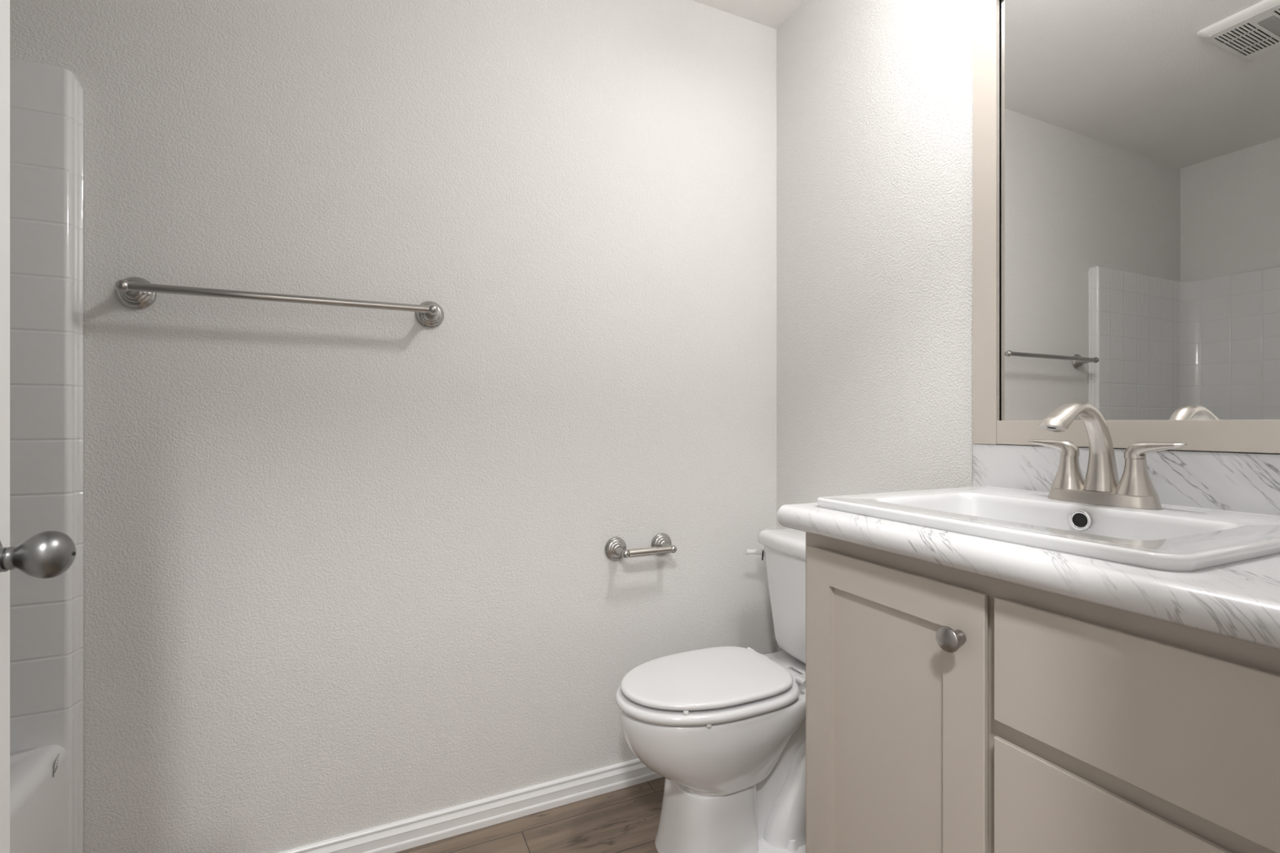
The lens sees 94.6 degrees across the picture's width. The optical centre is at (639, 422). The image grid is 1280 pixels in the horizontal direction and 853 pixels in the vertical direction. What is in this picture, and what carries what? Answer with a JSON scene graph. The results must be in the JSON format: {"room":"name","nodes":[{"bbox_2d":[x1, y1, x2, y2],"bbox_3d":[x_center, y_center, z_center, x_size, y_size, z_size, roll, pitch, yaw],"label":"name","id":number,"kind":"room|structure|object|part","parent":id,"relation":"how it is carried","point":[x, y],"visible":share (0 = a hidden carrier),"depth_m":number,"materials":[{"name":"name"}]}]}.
{"room":"bathroom","nodes":[
{"label":"bathroom","id":0,"kind":"room"},
{"bbox_2d":[9,0,776,852],"bbox_3d":[-0.710,-0.128,1.536,2.900,2.544,0.100,0,0,-25],"label":"wall","id":1,"kind":"structure","parent":0,"point":[346,571],"depth_m":1.52,"materials":[{"name":"white paint"}]},
{"bbox_2d":[115,276,444,328],"bbox_3d":[-0.810,-0.285,1.384,0.680,0.070,0.091,0,0,-25],"label":"towel bar","id":2,"kind":"object","parent":1,"relation":"attached to","point":[133,292],"visible":1,"depth_m":1.32,"materials":[{"name":"grey metal"}]},
{"bbox_3d":[-1.087,-0.285,1.256,0.070,0.070,0.091,0,0,-25],"label":"wall post","id":3,"kind":"part","parent":2,"relation":"part of","materials":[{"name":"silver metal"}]},
{"bbox_3d":[-0.533,-0.285,1.512,0.070,0.070,0.091,0,0,-25],"label":"wall post","id":4,"kind":"part","parent":2,"relation":"part of","materials":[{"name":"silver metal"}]},
{"bbox_2d":[278,758,662,852],"bbox_3d":[-0.358,1.060,1.635,1.828,0.068,0.016,0,0,-25],"label":"baseboard","id":5,"kind":"structure","parent":1,"relation":"attached to","point":[411,833],"depth_m":1.60,"materials":[{"name":"white wood"}]},
{"bbox_2d":[604,533,676,560],"bbox_3d":[0.015,0.378,1.766,0.224,0.070,0.090,0,0,-25],"label":"toilet paper holder","id":6,"kind":"object","parent":1,"relation":"attached to","point":[661,544],"visible":1,"depth_m":1.75,"materials":[{"name":"grey metal"}]},
{"bbox_3d":[-0.055,0.378,1.733,0.070,0.070,0.090,0,0,-25],"label":"wall post","id":7,"kind":"part","parent":6,"relation":"part of","materials":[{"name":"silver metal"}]},
{"bbox_3d":[0.085,0.378,1.798,0.070,0.070,0.090,0,0,-25],"label":"wall post","id":8,"kind":"part","parent":6,"relation":"part of","materials":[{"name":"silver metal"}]},
{"bbox_2d":[395,777,665,852],"bbox_3d":[-0.061,1.119,0.133,2.900,0.050,2.992,0,0,-25],"label":"floor","id":9,"kind":"structure","parent":0,"point":[625,820],"depth_m":1.58,"materials":[{"name":"brown wood"}]},
{"bbox_2d":[9,57,84,852],"bbox_3d":[-1.247,0.179,0.400,0.831,1.829,1.526,0,0,-25],"label":"shower","id":10,"kind":"object","parent":9,"relation":"on","point":[46,101],"visible":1,"depth_m":1.20,"materials":[{"name":"white tile"}]},
{"bbox_3d":[-1.549,-0.005,1.057,0.790,1.459,0.063,0,0,-25],"label":"panel","id":11,"kind":"part","parent":10,"relation":"part of","materials":[{"name":"white tile"}]},
{"bbox_2d":[9,745,67,852],"bbox_3d":[-1.233,0.876,0.406,0.776,0.434,1.450,0,0,-25],"label":"bathtub","id":12,"kind":"object","parent":10,"relation":"in","point":[38,774],"depth_m":1.14,"materials":[{"name":"white plastic"}]},
{"bbox_2d":[615,527,805,852],"bbox_3d":[0.271,0.715,1.578,0.718,0.785,0.388,0,0,-25],"label":"toilet","id":13,"kind":"object","parent":9,"relation":"on","point":[724,727],"visible":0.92,"depth_m":1.45,"materials":[{"name":"white ceramic"}]},
{"bbox_3d":[0.161,0.652,1.518,0.440,0.019,0.309,0,0,-25],"label":"lid","id":14,"kind":"part","parent":13,"relation":"part of","materials":[{"name":"white plastic"}]},
{"bbox_3d":[0.162,0.680,1.518,0.468,0.023,0.331,0,0,-25],"label":"seat","id":15,"kind":"part","parent":13,"relation":"part of","materials":[{"name":"white plastic"}]},
{"bbox_3d":[0.196,0.895,1.533,0.522,0.398,0.316,0,0,-25],"label":"bowl","id":16,"kind":"part","parent":13,"relation":"part of","materials":[{"name":"white ceramic"}]},
{"bbox_3d":[0.363,0.400,1.818,0.081,0.028,0.022,0,0,-14],"label":"flush lever","id":17,"kind":"part","parent":13,"relation":"part of","materials":[{"name":"white plastic"}]},
{"bbox_3d":[0.507,0.344,1.677,0.201,0.044,0.371,0,0,-25],"label":"tank lid","id":18,"kind":"part","parent":13,"relation":"part of","materials":[{"name":"white ceramic"}]},
{"bbox_3d":[0.511,0.523,1.679,0.184,0.328,0.353,0,0,-25],"label":"tank","id":19,"kind":"part","parent":13,"relation":"part of","materials":[{"name":"white ceramic"}]},
{"bbox_2d":[805,532,1279,852],"bbox_3d":[0.685,0.645,0.888,0.560,0.897,0.757,0,0,-25],"label":"vanity cabinet","id":20,"kind":"object","parent":9,"relation":"on","point":[948,710],"visible":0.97,"depth_m":0.75,"materials":[{"name":"beige paint"}]},
{"bbox_3d":[0.393,0.599,0.949,0.019,0.740,0.352,0,0,-25],"label":"cabinet door","id":21,"kind":"part","parent":20,"relation":"part of","materials":[{"name":"beige paint"}]},
{"bbox_3d":[0.429,0.295,0.810,0.031,0.035,0.035,0,0,-25],"label":"knob","id":22,"kind":"part","parent":20,"relation":"part of","materials":[{"name":"silver metal"}]},
{"bbox_2d":[776,444,1279,649],"bbox_3d":[0.678,0.122,0.886,0.576,0.149,0.772,0,0,-25],"label":"countertop","id":23,"kind":"structure","parent":20,"relation":"on","point":[1240,600],"depth_m":0.78,"materials":[{"name":"white stone"}]},
{"bbox_2d":[816,486,1279,571],"bbox_3d":[0.655,0.206,0.951,0.483,0.137,0.550,0,0,-25],"label":"sink","id":24,"kind":"object","parent":23,"relation":"in","point":[1173,538],"visible":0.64,"depth_m":0.88,"materials":[{"name":"white ceramic"}]},
{"bbox_2d":[1027,401,1186,509],"bbox_3d":[0.778,0.051,0.995,0.195,0.174,0.197,0,0,28],"label":"faucet","id":25,"kind":"object","parent":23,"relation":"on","point":[1101,486],"visible":1,"depth_m":1.00,"materials":[{"name":"silver metal"}]},
{"bbox_3d":[0.763,0.045,1.090,0.028,0.029,0.084,0,0,-25],"label":"lever","id":26,"kind":"part","parent":25,"relation":"part of","materials":[{"name":"silver metal"}]},
{"bbox_3d":[0.774,0.088,1.065,0.056,0.059,0.056,0,0,-25],"label":"handle","id":27,"kind":"part","parent":25,"relation":"part of","materials":[{"name":"silver metal"}]},
{"bbox_3d":[0.739,0.041,0.993,0.180,0.154,0.053,0,0,-25],"label":"spout","id":28,"kind":"part","parent":25,"relation":"part of","materials":[{"name":"silver metal"}]},
{"bbox_3d":[0.796,0.128,1.019,0.065,0.021,0.169,0,0,-25],"label":"plate","id":29,"kind":"part","parent":25,"relation":"part of","materials":[{"name":"silver metal"}]},
{"bbox_3d":[0.817,0.088,0.973,0.056,0.059,0.056,0,0,-25],"label":"handle","id":30,"kind":"part","parent":25,"relation":"part of","materials":[{"name":"silver metal"}]},
{"bbox_3d":[0.828,0.045,0.949,0.028,0.029,0.084,0,0,-25],"label":"lever","id":31,"kind":"part","parent":25,"relation":"part of","materials":[{"name":"silver metal"}]},
{"bbox_3d":[0.544,0.492,0.622,0.019,0.160,0.343,0,0,-25],"label":"drawer","id":32,"kind":"part","parent":20,"relation":"part of","materials":[{"name":"beige paint"}]},
{"bbox_3d":[0.544,0.309,0.622,0.019,0.160,0.343,0,0,-25],"label":"drawer","id":33,"kind":"part","parent":20,"relation":"part of","materials":[{"name":"beige paint"}]},
{"bbox_2d":[692,0,806,29],"bbox_3d":[-0.061,-1.375,0.133,2.900,0.050,2.992,0,0,-25],"label":"ceiling","id":34,"kind":"structure","parent":0,"point":[770,13],"depth_m":1.92,"materials":[{"name":"white paint"}]},
{"bbox_2d":[776,0,1277,652],"bbox_3d":[0.854,-0.128,1.310,0.100,2.444,1.622,0,0,-25],"label":"wall","id":35,"kind":"structure","parent":0,"point":[874,98],"depth_m":1.64,"materials":[{"name":"white paint"}]},
{"bbox_2d":[973,0,1279,453],"bbox_3d":[0.930,-0.472,1.001,0.021,1.040,0.774,0,0,-25],"label":"mirror","id":36,"kind":"object","parent":35,"relation":"attached to","point":[1126,153],"visible":1,"depth_m":1.09,"materials":[{"name":"white mirror"}]},
{"bbox_3d":[0.931,0.021,0.999,0.021,0.052,0.664,0,0,-25],"label":"frame rail","id":37,"kind":"part","parent":36,"relation":"part of","materials":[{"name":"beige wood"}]},
{"bbox_2d":[973,444,1279,515],"bbox_3d":[0.930,0.101,1.002,0.019,0.107,0.772,0,0,-25],"label":"backsplash","id":38,"kind":"structure","parent":35,"relation":"attached to","point":[1246,482],"depth_m":1.00,"materials":[{"name":"white stone"}]},
{"bbox_3d":[-0.080,-0.128,0.046,2.657,2.444,0.110,0,0,-25],"label":"wall","id":39,"kind":"structure","parent":0,"visible":0},
{"bbox_2d":[0,0,75,852],"bbox_3d":[-0.523,0.073,0.323,0.111,2.018,0.754,0,0,-25],"label":"door","id":40,"kind":"structure","parent":39,"relation":"in","point":[46,554],"depth_m":0.64,"materials":[{"name":"white"}]},
{"bbox_3d":[-0.631,0.139,0.621,0.055,0.049,0.049,0,0,-25],"label":"knob","id":41,"kind":"part","parent":40,"relation":"part of","materials":[{"name":"silver metal"}]}
]}

